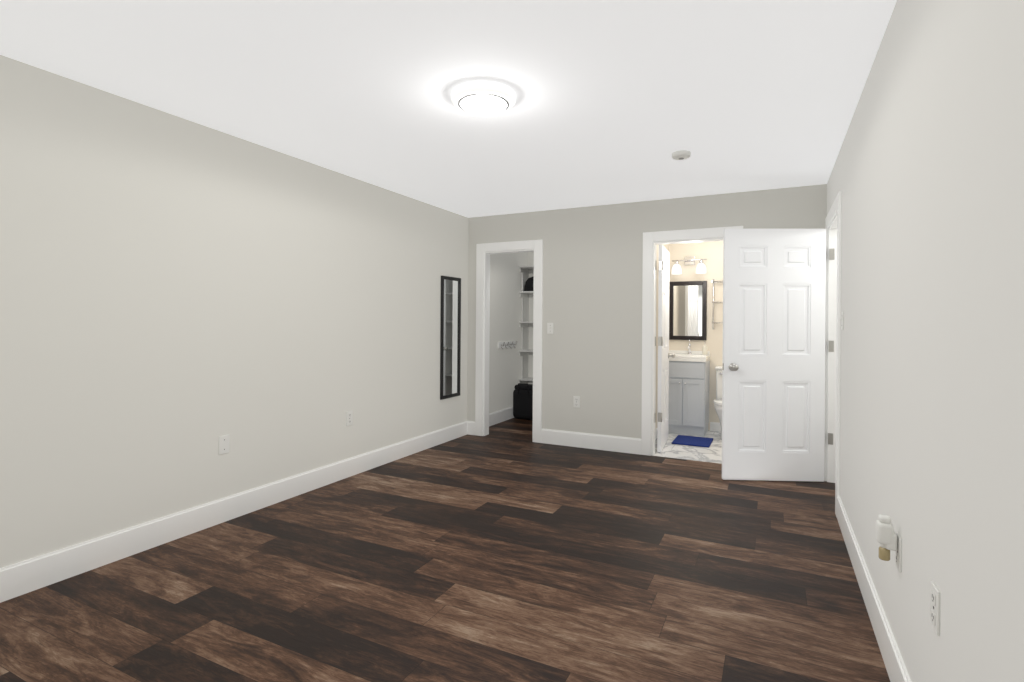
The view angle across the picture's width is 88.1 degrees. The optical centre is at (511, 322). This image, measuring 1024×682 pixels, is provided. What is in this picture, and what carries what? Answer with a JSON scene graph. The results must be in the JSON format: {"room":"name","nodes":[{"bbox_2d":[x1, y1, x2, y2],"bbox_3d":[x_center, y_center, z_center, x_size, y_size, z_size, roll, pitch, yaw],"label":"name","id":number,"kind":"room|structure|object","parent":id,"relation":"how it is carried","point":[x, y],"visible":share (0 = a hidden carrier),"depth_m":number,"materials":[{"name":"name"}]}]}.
{"room":"empty bedroom","nodes":[
{"label":"empty bedroom","id":0,"kind":"room"},
{"bbox_2d":[0,55,527,567],"bbox_3d":[-1.486,0.035,4.125,0.110,2.450,7.700,0,0,26],"label":"wall","id":1,"kind":"structure","parent":0,"point":[178,297],"depth_m":3.13,"materials":[{"name":"grey paint"}]},
{"bbox_2d":[219,435,228,454],"bbox_3d":[-1.815,0.771,3.337,0.006,0.115,0.070,0,0,26],"label":"electrical outlet plate","id":2,"kind":"object","parent":1,"relation":"attached to","point":[224,444],"visible":1,"depth_m":3.33,"materials":[{"name":"white plastic"}]},
{"bbox_2d":[0,421,471,602],"bbox_3d":[-1.793,1.183,3.364,0.030,0.150,5.850,0,0,26],"label":"baseboard","id":3,"kind":"structure","parent":1,"relation":"attached to","point":[32,574],"depth_m":3.12,"materials":[{"name":"white paint"}]},
{"bbox_2d":[346,411,352,425],"bbox_3d":[-1.327,0.785,4.323,0.008,0.115,0.070,0,0,26],"label":"electrical outlet plate","id":4,"kind":"object","parent":1,"relation":"attached to","point":[349,417],"visible":1,"depth_m":4.32,"materials":[{"name":"white plastic"}]},
{"bbox_2d":[440,276,460,399],"bbox_3d":[-0.654,0.160,5.660,0.021,1.290,0.370,0,0,26],"label":"mirror","id":5,"kind":"object","parent":1,"relation":"attached to","point":[450,344],"visible":0.98,"depth_m":5.66,"materials":[{"name":"black mirror"}]},
{"bbox_2d":[472,406,513,433],"bbox_3d":[-0.165,1.194,6.675,0.014,0.150,1.310,0,0,26],"label":"baseboard","id":6,"kind":"structure","parent":1,"relation":"attached to","point":[497,417],"depth_m":6.67,"materials":[{"name":"white paint"}]},
{"bbox_2d":[498,341,516,348],"bbox_3d":[-0.042,0.296,6.846,0.070,0.095,0.480,0,0,26],"label":"hook rail","id":7,"kind":"object","parent":1,"relation":"attached to","point":[507,344],"visible":1,"depth_m":6.83,"materials":[{"name":"white paint"}]},
{"bbox_2d":[0,417,889,681],"bbox_3d":[0.791,1.306,2.996,5.210,0.060,7.700,0,0,26],"label":"floor","id":8,"kind":"structure","parent":0,"point":[509,550],"depth_m":2.52,"materials":[{"name":"brown wood"}]},
{"bbox_2d":[513,383,532,419],"bbox_3d":[0.197,1.032,6.965,0.340,0.475,0.252,0,0,26],"label":"bag","id":9,"kind":"object","parent":8,"relation":"on","point":[522,401],"visible":0.67,"depth_m":6.87,"materials":[{"name":"black fabric"}]},
{"bbox_2d":[518,266,533,383],"bbox_3d":[0.974,0.262,6.912,1.831,2.030,0.298,0,0,26],"label":"shelf unit","id":10,"kind":"object","parent":8,"relation":"on","point":[525,324],"visible":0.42,"depth_m":7.32,"materials":[{"name":"white wood"}]},
{"bbox_2d":[524,276,533,290],"bbox_3d":[0.332,-0.524,7.239,0.341,0.210,0.279,0,0,26],"label":"hat","id":11,"kind":"object","parent":10,"relation":"on","point":[529,283],"visible":0.33,"depth_m":7.15,"materials":[{"name":"black fabric"}]},
{"bbox_2d":[0,0,896,217],"bbox_3d":[0.809,-1.224,2.996,5.210,0.100,7.700,0,0,26],"label":"ceiling","id":12,"kind":"structure","parent":0,"point":[619,101],"depth_m":2.59,"materials":[{"name":"white paint"}]},
{"bbox_2d":[451,81,515,114],"bbox_3d":[-0.148,-1.142,2.754,0.336,0.078,0.336,0,0,26],"label":"flush ceiling light","id":13,"kind":"object","parent":12,"relation":"attached to","point":[483,98],"visible":1,"depth_m":2.67,"materials":[{"name":"white glass"}]},
{"bbox_2d":[672,150,690,159],"bbox_3d":[1.172,-1.151,3.664,0.128,0.041,0.128,0,0,26],"label":"smoke detector","id":14,"kind":"object","parent":12,"relation":"attached to","point":[681,155],"visible":1,"depth_m":3.62,"materials":[{"name":"white plastic"}]},
{"bbox_2d":[528,241,722,429],"bbox_3d":[1.796,0.058,6.692,3.500,2.450,0.190,0,0,26],"label":"wall","id":15,"kind":"structure","parent":0,"point":[711,253],"depth_m":6.31,"materials":[{"name":"grey paint"}]},
{"bbox_2d":[669,281,706,339],"bbox_3d":[2.126,-0.140,6.405,0.436,0.710,0.030,0,0,26],"label":"bathroom mirror","id":16,"kind":"object","parent":15,"relation":"attached to","point":[687,310],"visible":0.94,"depth_m":6.40,"materials":[{"name":"black mirror"}]},
{"bbox_2d":[672,256,706,274],"bbox_3d":[2.122,-0.688,6.343,0.400,0.215,0.149,0,0,26],"label":"sconce","id":17,"kind":"object","parent":15,"relation":"attached to","point":[690,260],"visible":1,"depth_m":6.34,"materials":[{"name":"white glass"}]},
{"bbox_2d":[710,422,720,430],"bbox_3d":[2.834,1.240,6.061,1.063,0.100,0.014,0,0,26],"label":"baseboard","id":18,"kind":"structure","parent":15,"relation":"attached to","point":[714,426],"depth_m":6.27,"materials":[{"name":"white paint"}]},
{"bbox_2d":[712,279,722,329],"bbox_3d":[2.572,-0.212,6.104,0.495,0.600,0.175,0,0,26],"label":"shelf","id":19,"kind":"object","parent":15,"relation":"attached to","point":[713,302],"visible":0.29,"depth_m":6.25,"materials":[{"name":"silver metal"}]},
{"bbox_2d":[467,184,826,438],"bbox_3d":[1.091,0.053,5.267,3.500,2.450,0.110,0,0,26],"label":"wall","id":20,"kind":"structure","parent":0,"point":[592,300],"depth_m":5.30,"materials":[{"name":"grey paint"}]},
{"bbox_2d":[475,239,542,442],"bbox_3d":[-0.015,0.197,5.813,0.805,2.145,0.142,0,0,26],"label":"door frame","id":21,"kind":"structure","parent":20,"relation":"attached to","point":[484,251],"depth_m":5.89,"materials":[{"name":"white paint"}]},
{"bbox_2d":[547,323,553,333],"bbox_3d":[0.400,0.063,5.538,0.070,0.115,0.016,0,0,26],"label":"switch plate","id":22,"kind":"object","parent":20,"relation":"attached to","point":[550,326],"visible":1,"depth_m":5.54,"materials":[{"name":"white plastic"}]},
{"bbox_2d":[573,396,579,407],"bbox_3d":[0.660,0.815,5.410,0.070,0.115,0.008,0,0,26],"label":"electrical outlet plate","id":23,"kind":"object","parent":20,"relation":"attached to","point":[576,401],"visible":1,"depth_m":5.41,"materials":[{"name":"white plastic"}]},
{"bbox_2d":[541,429,640,454],"bbox_3d":[0.781,1.200,5.347,1.048,0.150,0.014,0,0,26],"label":"baseboard","id":24,"kind":"structure","parent":20,"relation":"attached to","point":[548,436],"depth_m":5.33,"materials":[{"name":"white paint"}]},
{"bbox_2d":[641,226,742,455],"bbox_3d":[1.684,0.209,4.973,0.890,2.145,0.142,0,0,26],"label":"door frame","id":25,"kind":"structure","parent":20,"relation":"attached to","point":[652,241],"depth_m":5.08,"materials":[{"name":"white paint"}]},
{"bbox_2d":[655,244,668,428],"bbox_3d":[1.578,0.056,5.935,0.110,2.450,1.520,0,0,26],"label":"door frame","id":26,"kind":"structure","parent":0,"point":[666,246],"depth_m":5.88,"materials":[{"name":"white paint"}]},
{"bbox_2d":[657,245,674,451],"bbox_3d":[1.578,0.257,5.501,0.173,2.032,0.708,0,0,22],"label":"door","id":27,"kind":"structure","parent":26,"relation":"in","point":[664,355],"depth_m":5.34,"materials":[{"name":"white paint"}]},
{"bbox_2d":[651,430,721,463],"bbox_3d":[2.338,1.316,5.555,1.725,0.061,1.740,0,0,26],"label":"floor","id":28,"kind":"structure","parent":0,"point":[712,453],"depth_m":5.28,"materials":[{"name":"stone"}]},
{"bbox_2d":[668,340,709,435],"bbox_3d":[2.036,0.747,6.191,0.486,1.074,0.487,0,0,26],"label":"vanity cabinet","id":29,"kind":"object","parent":28,"relation":"on","point":[689,370],"visible":0.77,"depth_m":6.00,"materials":[{"name":"gray painted wood"}]},
{"bbox_2d":[702,341,707,354],"bbox_3d":[2.278,0.303,6.250,0.060,0.160,0.070,0,0,26],"label":"soap dispenser","id":30,"kind":"object","parent":29,"relation":"on","point":[704,349],"visible":1,"depth_m":6.24,"materials":[{"name":"beige plastic"}]},
{"bbox_2d":[672,435,712,447],"bbox_3d":[1.943,1.275,5.683,0.376,0.014,0.440,0,0,26],"label":"bath rug","id":31,"kind":"object","parent":28,"relation":"on","point":[692,441],"visible":0.96,"depth_m":5.63,"materials":[{"name":"blue fabric"}]},
{"bbox_2d":[713,366,721,438],"bbox_3d":[2.450,0.900,5.873,0.400,0.775,0.686,0,0,26],"label":"toilet","id":32,"kind":"object","parent":28,"relation":"on","point":[717,401],"visible":0.27,"depth_m":6.07,"materials":[{"name":"white ceramic"}]},
{"bbox_2d":[827,0,1023,681],"bbox_3d":[1.774,0.057,2.575,0.110,2.450,7.590,0,0,26],"label":"wall","id":33,"kind":"structure","parent":0,"point":[926,177],"depth_m":1.39,"materials":[{"name":"grey paint"}]},
{"bbox_2d":[722,229,825,481],"bbox_3d":[2.121,0.261,4.282,0.813,2.032,0.173,0,0,2],"label":"entry door","id":34,"kind":"structure","parent":33,"relation":"in","point":[773,362],"depth_m":4.27,"materials":[{"name":"white paint"}]},
{"bbox_2d":[824,191,841,516],"bbox_3d":[2.422,0.214,3.889,0.142,2.145,1.000,0,0,26],"label":"door frame","id":35,"kind":"structure","parent":33,"relation":"attached to","point":[832,347],"depth_m":4.25,"materials":[{"name":"white paint"}]},
{"bbox_2d":[840,311,843,329],"bbox_3d":[2.088,-0.010,3.352,0.016,0.115,0.070,0,0,26],"label":"switch plate","id":36,"kind":"object","parent":33,"relation":"attached to","point":[842,320],"visible":1,"depth_m":3.33,"materials":[{"name":"white plastic"}]},
{"bbox_2d":[837,495,910,681],"bbox_3d":[1.084,1.203,1.334,0.014,0.150,4.760,0,0,26],"label":"baseboard","id":37,"kind":"structure","parent":33,"relation":"attached to","point":[896,669],"depth_m":2.20,"materials":[{"name":"white paint"}]},
{"bbox_2d":[895,532,901,572],"bbox_3d":[1.333,0.792,1.826,0.008,0.115,0.070,0,0,26],"label":"electrical outlet plate","id":38,"kind":"object","parent":33,"relation":"attached to","point":[898,561],"visible":0.88,"depth_m":1.81,"materials":[{"name":"white plastic"}]},
{"bbox_2d":[876,515,896,560],"bbox_3d":[1.302,0.750,1.841,0.058,0.150,0.052,0,0,26],"label":"plug-in air freshener","id":39,"kind":"object","parent":38,"relation":"attached to","point":[886,536],"visible":0.98,"depth_m":1.83,"materials":[{"name":"white plastic"}]},
{"bbox_2d":[930,581,939,635],"bbox_3d":[1.129,0.763,1.414,0.008,0.115,0.070,0,0,26],"label":"electrical outlet plate","id":40,"kind":"object","parent":33,"relation":"attached to","point":[935,609],"visible":1,"depth_m":1.40,"materials":[{"name":"white plastic"}]}
]}

